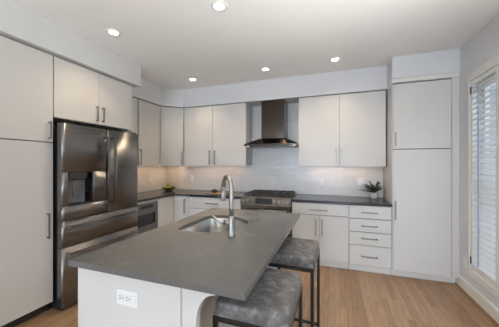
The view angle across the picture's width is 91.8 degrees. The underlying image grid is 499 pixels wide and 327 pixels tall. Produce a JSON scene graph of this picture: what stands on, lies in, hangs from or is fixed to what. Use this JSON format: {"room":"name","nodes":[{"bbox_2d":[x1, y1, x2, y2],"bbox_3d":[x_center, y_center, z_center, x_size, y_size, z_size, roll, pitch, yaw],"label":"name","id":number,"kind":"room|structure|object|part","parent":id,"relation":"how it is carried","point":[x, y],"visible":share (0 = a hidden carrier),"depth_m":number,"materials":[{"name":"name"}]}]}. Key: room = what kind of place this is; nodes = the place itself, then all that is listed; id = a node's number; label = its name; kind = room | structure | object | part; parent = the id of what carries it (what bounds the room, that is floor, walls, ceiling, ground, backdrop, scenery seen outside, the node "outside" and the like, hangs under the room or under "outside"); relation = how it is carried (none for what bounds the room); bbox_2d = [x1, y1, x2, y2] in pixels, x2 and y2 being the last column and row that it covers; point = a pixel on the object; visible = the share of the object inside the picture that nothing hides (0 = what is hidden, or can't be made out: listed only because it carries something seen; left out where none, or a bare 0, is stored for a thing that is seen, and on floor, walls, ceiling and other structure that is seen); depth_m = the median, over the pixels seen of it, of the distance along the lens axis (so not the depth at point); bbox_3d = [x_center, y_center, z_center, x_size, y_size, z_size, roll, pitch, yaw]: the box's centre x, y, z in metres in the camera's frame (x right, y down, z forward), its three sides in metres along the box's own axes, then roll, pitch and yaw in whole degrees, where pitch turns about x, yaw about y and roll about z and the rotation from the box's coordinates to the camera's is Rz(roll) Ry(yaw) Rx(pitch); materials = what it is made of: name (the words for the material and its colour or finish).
{"room":"kitchen","nodes":[
{"label":"kitchen","id":0,"kind":"room"},
{"bbox_2d":[9,0,498,89],"bbox_3d":[-1.171,-1.365,-0.623,4.740,0.060,10.250,0,0,19],"label":"ceiling","id":1,"kind":"structure","parent":0,"point":[173,42],"depth_m":2.42,"materials":[{"name":"paint"}]},
{"bbox_2d":[0,0,140,87],"bbox_3d":[-3.230,-1.198,-0.647,0.670,0.273,8.645,0,0,19],"label":"soffit","id":2,"kind":"structure","parent":1,"relation":"attached to","point":[19,24],"depth_m":2.34,"materials":[{"name":"paint"}]},
{"bbox_2d":[106,28,120,35],"bbox_3d":[-1.375,-1.330,2.445,0.140,0.010,0.140,0,0,19],"label":"recessed light","id":3,"kind":"object","parent":1,"relation":"in","point":[111,31],"visible":1,"depth_m":2.44,"materials":[{"name":"white"}]},
{"bbox_2d":[211,0,227,10],"bbox_3d":[-0.256,-1.330,2.041,0.140,0.010,0.140,0,0,19],"label":"recessed light","id":4,"kind":"object","parent":1,"relation":"in","point":[217,5],"visible":1,"depth_m":2.03,"materials":[{"name":"white plastic"}]},
{"bbox_2d":[261,67,269,70],"bbox_3d":[0.224,-1.330,3.397,0.140,0.010,0.140,0,0,19],"label":"recessed light","id":5,"kind":"object","parent":1,"relation":"in","point":[263,68],"visible":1,"depth_m":3.39,"materials":[{"name":"white"}]},
{"bbox_2d":[329,57,340,61],"bbox_3d":[1.088,-1.330,3.078,0.140,0.010,0.140,0,0,19],"label":"recessed light","id":6,"kind":"object","parent":1,"relation":"in","point":[334,59],"visible":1,"depth_m":3.08,"materials":[{"name":"white"}]},
{"bbox_2d":[386,48,459,90],"bbox_3d":[2.203,-1.198,3.189,0.688,0.273,0.625,0,0,19],"label":"soffit","id":7,"kind":"structure","parent":1,"relation":"attached to","point":[444,61],"depth_m":2.90,"materials":[{"name":"paint"}]},
{"bbox_2d":[15,265,497,326],"bbox_3d":[-1.171,1.440,-0.623,4.740,0.060,10.250,0,0,19],"label":"floor","id":8,"kind":"structure","parent":0,"point":[348,297],"depth_m":2.41,"materials":[{"name":"brown wood"}]},
{"bbox_2d":[0,35,52,326],"bbox_3d":[-2.353,0.179,1.847,0.639,2.462,1.211,0,0,19],"label":"pantry cabinet","id":9,"kind":"object","parent":8,"relation":"on","point":[26,72],"visible":1,"depth_m":2.12,"materials":[{"name":"white paint"}]},
{"bbox_3d":[-1.997,0.557,2.044,0.020,1.521,0.603,0,0,19],"label":"door","id":10,"kind":"part","parent":9,"relation":"part of","materials":[{"name":"white wood"}]},
{"bbox_3d":[-1.997,-0.627,2.044,0.020,0.831,0.603,0,0,19],"label":"door","id":11,"kind":"part","parent":9,"relation":"part of","materials":[{"name":"white wood"}]},
{"bbox_3d":[-1.887,0.580,2.270,0.039,0.240,0.014,0,0,19],"label":"handle","id":12,"kind":"part","parent":9,"relation":"part of","materials":[{"name":"silver metal"}]},
{"bbox_3d":[-1.882,-0.320,2.283,0.039,0.170,0.014,0,0,19],"label":"handle","id":13,"kind":"part","parent":9,"relation":"part of","materials":[{"name":"silver metal"}]},
{"bbox_2d":[49,122,137,309],"bbox_3d":[-1.924,0.501,2.846,0.809,1.818,0.944,0,0,19],"label":"refrigerator","id":14,"kind":"object","parent":8,"relation":"on","point":[95,170],"visible":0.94,"depth_m":2.52,"materials":[{"name":"silver metal"}]},
{"bbox_3d":[-1.746,0.119,2.446,0.058,0.070,0.174,0,0,19],"label":"dispenser panel","id":15,"kind":"part","parent":14,"relation":"part of","materials":[{"name":"black plastic"}]},
{"bbox_3d":[-1.724,0.075,2.530,0.075,0.934,0.481,0,0,19],"label":"door","id":16,"kind":"part","parent":14,"relation":"part of","materials":[{"name":"silver metal"}]},
{"bbox_3d":[-1.647,1.091,2.749,0.075,0.569,0.944,0,0,19],"label":"drawer","id":17,"kind":"part","parent":14,"relation":"part of","materials":[{"name":"silver metal"}]},
{"bbox_3d":[-1.647,0.674,2.749,0.075,0.248,0.944,0,0,19],"label":"drawer","id":18,"kind":"part","parent":14,"relation":"part of","materials":[{"name":"silver metal"}]},
{"bbox_3d":[-1.593,0.072,2.695,0.084,0.754,0.024,0,0,19],"label":"handle","id":19,"kind":"part","parent":14,"relation":"part of","materials":[{"name":"metal"}]},
{"bbox_3d":[-1.563,0.072,2.780,0.084,0.754,0.024,0,0,19],"label":"handle","id":20,"kind":"part","parent":14,"relation":"part of","materials":[{"name":"metal"}]},
{"bbox_3d":[-1.567,0.075,2.979,0.075,0.934,0.457,0,0,19],"label":"door","id":21,"kind":"part","parent":14,"relation":"part of","materials":[{"name":"silver metal"}]},
{"bbox_2d":[138,199,157,234],"bbox_3d":[-1.751,0.968,3.581,0.629,0.884,0.496,0,0,19],"label":"base cabinet","id":22,"kind":"object","parent":8,"relation":"on","point":[148,201],"visible":0.06,"depth_m":3.53,"materials":[{"name":"paint"}]},
{"bbox_2d":[137,201,157,233],"bbox_3d":[-1.720,0.766,3.571,0.514,0.406,0.462,0,0,19],"label":"microwave oven","id":23,"kind":"object","parent":22,"relation":"in","point":[147,212],"visible":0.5,"depth_m":3.51,"materials":[{"name":"silver metal"}]},
{"bbox_2d":[158,195,189,226],"bbox_3d":[-1.389,0.968,4.239,0.879,0.884,0.975,0,0,19],"label":"base cabinet","id":24,"kind":"object","parent":8,"relation":"on","point":[174,208],"visible":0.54,"depth_m":4.01,"materials":[{"name":"paint"}]},
{"bbox_3d":[-1.356,0.922,3.914,0.020,0.771,0.382,0,0,19],"label":"blank panel","id":25,"kind":"part","parent":24,"relation":"part of","materials":[{"name":"white wood"}]},
{"bbox_3d":[-1.139,0.923,4.053,0.283,0.769,0.020,0,0,19],"label":"door","id":26,"kind":"part","parent":24,"relation":"part of","materials":[{"name":"white wood"}]},
{"bbox_2d":[138,189,245,201],"bbox_3d":[-1.037,0.510,3.861,1.830,0.030,1.494,0,0,19],"label":"countertop","id":27,"kind":"structure","parent":24,"relation":"on","point":[150,195],"depth_m":3.99,"materials":[{"name":"stone"}]},
{"bbox_2d":[161,187,175,190],"bbox_3d":[-1.502,0.462,4.488,0.260,0.064,0.260,0,0,19],"label":"fruit bowl","id":28,"kind":"object","parent":27,"relation":"on","point":[165,189],"visible":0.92,"depth_m":4.41,"materials":[{"name":"brown wood"}]},
{"bbox_2d":[205,192,228,194],"bbox_3d":[-0.545,0.486,4.022,0.425,0.016,0.170,0,0,15],"label":"serving board","id":29,"kind":"object","parent":27,"relation":"on","point":[217,193],"visible":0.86,"depth_m":3.95,"materials":[{"name":"brown wood"}]},
{"bbox_2d":[78,266,276,326],"bbox_3d":[-0.285,0.968,1.866,0.844,0.884,1.535,0,0,19],"label":"kitchen island","id":30,"kind":"object","parent":8,"relation":"on","point":[159,305],"visible":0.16,"depth_m":1.16,"materials":[{"name":"paint"}]},
{"bbox_2d":[117,288,137,308],"bbox_3d":[-0.583,0.640,1.152,0.128,0.074,0.009,0,0,19],"label":"wall outlet","id":31,"kind":"object","parent":30,"relation":"attached to","point":[124,297],"visible":1,"depth_m":1.15,"materials":[{"name":"white plastic"}]},
{"bbox_2d":[118,293,123,301],"bbox_3d":[-0.618,0.640,1.162,0.036,0.035,0.003,0,0,19],"label":"receptacle","id":32,"kind":"object","parent":31,"relation":"attached to","point":[120,295],"depth_m":1.16,"materials":[{"name":"white plastic"}]},
{"bbox_2d":[125,295,130,302],"bbox_3d":[-0.578,0.640,1.148,0.036,0.035,0.003,0,0,19],"label":"receptacle","id":33,"kind":"object","parent":31,"relation":"attached to","point":[127,297],"depth_m":1.15,"materials":[{"name":"white plastic"}]},
{"bbox_2d":[68,208,299,300],"bbox_3d":[-0.215,0.511,1.841,0.975,0.030,1.590,0,0,19],"label":"island countertop","id":34,"kind":"structure","parent":30,"relation":"on","point":[215,263],"depth_m":1.33,"materials":[{"name":"stone"}]},
{"bbox_2d":[182,218,246,231],"bbox_3d":[-0.256,0.629,2.034,0.499,0.204,0.640,0,0,19],"label":"sink","id":35,"kind":"object","parent":34,"relation":"in","point":[208,225],"visible":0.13,"depth_m":2.29,"materials":[{"name":"silver metal"}]},
{"bbox_2d":[212,175,234,236],"bbox_3d":[-0.162,0.286,1.749,0.178,0.419,0.202,0,0,19],"label":"kitchen faucet","id":36,"kind":"object","parent":34,"relation":"on","point":[230,222],"visible":1,"depth_m":1.66,"materials":[{"name":"silver metal"}]},
{"bbox_3d":[-0.194,0.388,1.678,0.141,0.064,0.033,0,0,7],"label":"lever","id":37,"kind":"part","parent":36,"relation":"part of","materials":[{"name":"silver metal"}]},
{"bbox_2d":[189,196,240,215],"bbox_3d":[-0.477,0.968,4.103,0.924,0.884,0.629,0,0,19],"label":"base cabinet","id":38,"kind":"object","parent":8,"relation":"on","point":[196,204],"visible":0.26,"depth_m":3.89,"materials":[{"name":"paint"}]},
{"bbox_3d":[-0.596,0.870,3.863,0.856,0.287,0.020,0,0,19],"label":"drawer","id":39,"kind":"part","parent":38,"relation":"part of","materials":[{"name":"white wood"}]},
{"bbox_3d":[-0.596,0.628,3.863,0.856,0.179,0.020,0,0,19],"label":"drawer","id":40,"kind":"part","parent":38,"relation":"part of","materials":[{"name":"white wood"}]},
{"bbox_2d":[213,268,301,326],"bbox_3d":[0.072,1.030,1.312,0.370,0.760,0.460,0,0,19],"label":"bar stool","id":41,"kind":"object","parent":8,"relation":"on","point":[274,300],"visible":0.73,"depth_m":1.15,"materials":[{"name":"grey leather"}]},
{"bbox_3d":[-0.163,1.080,1.163,0.022,0.661,0.022,0,0,19],"label":"leg","id":42,"kind":"part","parent":41,"relation":"part of","materials":[{"name":"brown metal"}]},
{"bbox_3d":[0.072,0.738,1.312,0.368,0.023,0.458,0,0,19],"label":"seat frame","id":43,"kind":"part","parent":41,"relation":"part of","materials":[{"name":"brown metal"}]},
{"bbox_3d":[0.307,1.080,1.460,0.022,0.661,0.022,0,0,19],"label":"leg","id":44,"kind":"part","parent":41,"relation":"part of","materials":[{"name":"brown metal"}]},
{"bbox_2d":[240,190,296,236],"bbox_3d":[0.318,0.927,3.798,0.762,0.966,0.705,0,0,19],"label":"gas range","id":45,"kind":"object","parent":8,"relation":"on","point":[257,200],"visible":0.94,"depth_m":3.55,"materials":[{"name":"silver metal"}]},
{"bbox_3d":[0.212,0.665,3.494,0.662,0.026,0.062,0,0,19],"label":"handle","id":46,"kind":"part","parent":45,"relation":"part of","materials":[{"name":"silver metal"}]},
{"bbox_3d":[0.228,0.899,3.542,0.754,0.572,0.043,0,0,19],"label":"oven door","id":47,"kind":"part","parent":45,"relation":"part of","materials":[{"name":"silver metal"}]},
{"bbox_3d":[0.231,0.547,3.550,0.762,0.125,0.085,0,0,19],"label":"control panel","id":48,"kind":"part","parent":45,"relation":"part of","materials":[{"name":"silver metal"}]},
{"bbox_2d":[243,193,296,198],"bbox_3d":[0.334,0.494,3.844,0.762,0.020,0.607,0,0,19],"label":"cooktop","id":49,"kind":"object","parent":45,"relation":"in","point":[246,196],"depth_m":3.61,"materials":[{"name":"black metal"}]},
{"bbox_2d":[268,237,319,326],"bbox_3d":[0.351,1.030,1.938,0.370,0.760,0.460,0,0,21],"label":"bar stool","id":50,"kind":"object","parent":8,"relation":"on","point":[298,254],"visible":0.7,"depth_m":1.76,"materials":[{"name":"grey leather"}]},
{"bbox_3d":[0.351,0.738,1.938,0.368,0.023,0.458,0,0,21],"label":"seat frame","id":51,"kind":"part","parent":50,"relation":"part of","materials":[{"name":"brown metal"}]},
{"bbox_3d":[0.351,0.686,1.938,0.370,0.077,0.460,0,0,21],"label":"seat","id":52,"kind":"part","parent":50,"relation":"part of","materials":[{"name":"grey leather"}]},
{"bbox_3d":[0.434,1.080,1.672,0.022,0.661,0.022,0,0,21],"label":"leg","id":53,"kind":"part","parent":50,"relation":"part of","materials":[{"name":"brown metal"}]},
{"bbox_3d":[0.592,1.080,2.078,0.022,0.661,0.022,0,0,21],"label":"leg","id":54,"kind":"part","parent":50,"relation":"part of","materials":[{"name":"brown metal"}]},
{"bbox_2d":[292,201,348,268],"bbox_3d":[1.046,0.968,3.570,0.747,0.884,0.629,0,0,19],"label":"base cabinet","id":55,"kind":"object","parent":8,"relation":"on","point":[326,223],"visible":0.78,"depth_m":3.28,"materials":[{"name":"paint"}]},
{"bbox_3d":[0.781,1.006,3.382,0.370,0.604,0.020,0,0,19],"label":"door","id":56,"kind":"part","parent":55,"relation":"part of","materials":[{"name":"white wood"}]},
{"bbox_3d":[0.958,0.618,3.320,0.745,0.157,0.020,0,0,19],"label":"drawer","id":57,"kind":"part","parent":55,"relation":"part of","materials":[{"name":"white wood"}]},
{"bbox_3d":[0.984,0.864,3.280,0.014,0.235,0.039,0,0,19],"label":"handle","id":58,"kind":"part","parent":55,"relation":"part of","materials":[{"name":"silver metal"}]},
{"bbox_3d":[1.135,1.006,3.258,0.371,0.604,0.020,0,0,19],"label":"door","id":59,"kind":"part","parent":55,"relation":"part of","materials":[{"name":"white wood"}]},
{"bbox_2d":[291,194,391,205],"bbox_3d":[1.284,0.510,3.502,1.249,0.030,0.639,0,0,19],"label":"countertop","id":60,"kind":"structure","parent":55,"relation":"on","point":[355,200],"depth_m":3.38,"materials":[{"name":"stone"}]},
{"bbox_2d":[358,181,383,198],"bbox_3d":[1.735,0.371,3.472,0.338,0.248,0.352,0,0,19],"label":"potted plant","id":61,"kind":"object","parent":60,"relation":"on","point":[373,191],"visible":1,"depth_m":3.47,"materials":[{"name":"green plant"}]},
{"bbox_3d":[1.797,0.450,3.487,0.112,0.088,0.112,0,0,19],"label":"pot","id":62,"kind":"part","parent":61,"relation":"part of","materials":[{"name":"white ceramic"}]},
{"bbox_2d":[348,204,390,274],"bbox_3d":[1.635,0.968,3.365,0.492,0.884,0.629,0,0,19],"label":"base cabinet","id":63,"kind":"object","parent":8,"relation":"on","point":[369,225],"visible":0.98,"depth_m":3.11,"materials":[{"name":"paint"}]},
{"bbox_3d":[1.547,1.182,3.114,0.490,0.252,0.020,0,0,19],"label":"drawer","id":64,"kind":"part","parent":63,"relation":"part of","materials":[{"name":"white wood"}]},
{"bbox_3d":[1.547,0.966,3.114,0.490,0.164,0.020,0,0,19],"label":"drawer","id":65,"kind":"part","parent":63,"relation":"part of","materials":[{"name":"white wood"}]},
{"bbox_3d":[1.547,0.793,3.114,0.490,0.166,0.020,0,0,19],"label":"drawer","id":66,"kind":"part","parent":63,"relation":"part of","materials":[{"name":"white wood"}]},
{"bbox_3d":[1.547,0.621,3.114,0.490,0.163,0.020,0,0,19],"label":"drawer","id":67,"kind":"part","parent":63,"relation":"part of","materials":[{"name":"white wood"}]},
{"bbox_2d":[383,72,459,282],"bbox_3d":[2.197,0.175,3.176,0.686,2.470,0.644,0,0,19],"label":"pantry cabinet","id":68,"kind":"object","parent":8,"relation":"on","point":[421,171],"visible":0.96,"depth_m":2.91,"materials":[{"name":"paint"}]},
{"bbox_3d":[2.076,0.570,2.929,0.598,1.497,0.020,0,0,19],"label":"door","id":69,"kind":"part","parent":68,"relation":"part of","materials":[{"name":"white wood"}]},
{"bbox_3d":[2.076,-0.591,2.929,0.598,0.804,0.020,0,0,19],"label":"door","id":70,"kind":"part","parent":68,"relation":"part of","materials":[{"name":"white wood"}]},
{"bbox_3d":[2.151,-1.035,3.046,0.686,0.050,0.310,0,0,19],"label":"crown","id":71,"kind":"part","parent":68,"relation":"part of","materials":[{"name":"paint"}]},
{"bbox_2d":[133,65,387,107],"bbox_3d":[-0.069,-1.175,3.571,3.851,0.320,1.404,0,0,19],"label":"soffit","id":72,"kind":"structure","parent":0,"point":[370,79],"depth_m":3.79,"materials":[{"name":"paint"}]},
{"bbox_2d":[459,13,498,308],"bbox_3d":[1.037,0.037,-1.396,0.140,2.745,10.050,0,0,19],"label":"wall","id":73,"kind":"structure","parent":0,"point":[483,46],"depth_m":2.65,"materials":[{"name":"paint"}]},
{"bbox_2d":[454,275,498,326],"bbox_3d":[0.865,1.344,-1.630,0.030,0.132,9.495,0,0,19],"label":"baseboard","id":74,"kind":"structure","parent":73,"relation":"attached to","point":[473,294],"depth_m":2.40,"materials":[{"name":"paint"}]},
{"bbox_2d":[468,54,498,299],"bbox_3d":[2.178,0.113,1.906,0.148,2.145,1.397,0,0,19],"label":"window","id":75,"kind":"structure","parent":73,"relation":"in","point":[494,61],"depth_m":2.48,"materials":[{"name":"paint"}]},
{"bbox_2d":[470,65,498,289],"bbox_3d":[2.268,0.117,2.340,0.068,1.985,0.471,0,0,19],"label":"plantation shutter","id":76,"kind":"object","parent":75,"relation":"attached to","point":[484,228],"visible":1,"depth_m":2.32,"materials":[{"name":"paint"}]},
{"bbox_3d":[2.252,0.109,2.381,0.011,1.818,0.014,0,0,19],"label":"tilt rod","id":77,"kind":"part","parent":76,"relation":"part of","materials":[{"name":"white wood"}]},
{"bbox_3d":[2.240,0.117,1.915,0.035,1.985,1.295,0,0,19],"label":"sash","id":78,"kind":"part","parent":75,"relation":"part of","materials":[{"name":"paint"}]},
{"bbox_3d":[0.504,0.037,4.167,4.740,2.745,0.100,0,0,19],"label":"wall","id":79,"kind":"structure","parent":0,"visible":0},
{"bbox_2d":[160,106,183,165],"bbox_3d":[-1.458,-0.487,4.473,0.603,1.046,0.588,0,0,19],"label":"upper cabinet","id":80,"kind":"object","parent":79,"relation":"attached to","point":[171,118],"visible":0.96,"depth_m":4.27,"materials":[{"name":"white paint"}]},
{"bbox_2d":[184,103,251,165],"bbox_3d":[-0.573,-0.487,4.288,1.185,1.046,0.355,0,0,19],"label":"upper cabinet","id":81,"kind":"object","parent":79,"relation":"attached to","point":[217,135],"visible":1,"depth_m":4.14,"materials":[{"name":"white paint"}]},
{"bbox_3d":[-0.904,-0.483,4.268,0.571,1.039,0.020,0,0,19],"label":"door","id":82,"kind":"part","parent":81,"relation":"part of","materials":[{"name":"white wood"}]},
{"bbox_3d":[-0.344,-0.483,4.072,0.608,1.039,0.020,0,0,19],"label":"door","id":83,"kind":"part","parent":81,"relation":"part of","materials":[{"name":"white wood"}]},
{"bbox_2d":[244,99,298,147],"bbox_3d":[0.386,-0.644,3.883,0.830,0.740,0.491,0,0,19],"label":"range hood","id":84,"kind":"object","parent":79,"relation":"attached to","point":[274,113],"visible":0.94,"depth_m":3.81,"materials":[{"name":"silver metal"}]},
{"bbox_2d":[167,103,382,196],"bbox_3d":[0.166,-0.261,4.227,3.838,1.507,0.010,0,0,19],"label":"backsplash","id":85,"kind":"structure","parent":79,"relation":"attached to","point":[271,168],"depth_m":4.09,"materials":[{"name":"tile"}]},
{"bbox_2d":[358,177,364,184],"bbox_3d":[1.700,0.262,3.680,0.100,0.115,0.009,0,0,19],"label":"light switch","id":86,"kind":"object","parent":85,"relation":"attached to","point":[360,180],"visible":1,"depth_m":3.68,"materials":[{"name":"white plastic"}]},
{"bbox_2d":[299,90,385,166],"bbox_3d":[1.348,-0.487,3.616,1.176,1.046,0.355,0,0,19],"label":"upper cabinet","id":87,"kind":"object","parent":79,"relation":"attached to","point":[344,130],"visible":1,"depth_m":3.47,"materials":[{"name":"white paint"}]},
{"bbox_3d":[1.026,-0.483,3.593,0.582,1.039,0.020,0,0,19],"label":"door","id":88,"kind":"part","parent":87,"relation":"part of","materials":[{"name":"white wood"}]},
{"bbox_3d":[1.582,-0.483,3.398,0.588,1.039,0.020,0,0,19],"label":"door","id":89,"kind":"part","parent":87,"relation":"part of","materials":[{"name":"white wood"}]},
{"bbox_3d":[-3.361,0.037,0.143,0.100,2.745,10.050,0,0,19],"label":"wall","id":90,"kind":"structure","parent":0,"visible":0},
{"bbox_2d":[53,56,132,131],"bbox_3d":[-1.992,0.176,2.879,0.639,2.457,0.968,0,0,19],"label":"upper cabinet","id":91,"kind":"object","parent":90,"relation":"attached to","point":[82,96],"visible":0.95,"depth_m":2.67,"materials":[{"name":"white paint"}]},
{"bbox_3d":[-1.817,-0.750,2.559,0.020,0.587,0.470,0,0,19],"label":"door","id":92,"kind":"part","parent":91,"relation":"part of","materials":[{"name":"white wood"}]},
{"bbox_3d":[-1.660,-0.750,3.007,0.020,0.587,0.470,0,0,19],"label":"door","id":93,"kind":"part","parent":91,"relation":"part of","materials":[{"name":"white wood"}]},
{"bbox_2d":[133,97,159,165],"bbox_3d":[-1.831,-0.487,3.815,0.354,1.046,0.895,0,0,19],"label":"upper cabinet","id":94,"kind":"object","parent":90,"relation":"attached to","point":[146,115],"visible":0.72,"depth_m":3.91,"materials":[{"name":"white paint"}]},
{"bbox_3d":[-1.793,-0.483,3.536,0.020,1.039,0.391,0,0,19],"label":"door","id":95,"kind":"part","parent":94,"relation":"part of","materials":[{"name":"white wood"}]},
{"bbox_2d":[138,166,166,192],"bbox_3d":[-1.916,0.267,4.108,0.010,0.453,1.590,0,0,19],"label":"backsplash","id":96,"kind":"structure","parent":90,"relation":"attached to","point":[158,174],"depth_m":4.43,"materials":[{"name":"tile"}]}
]}

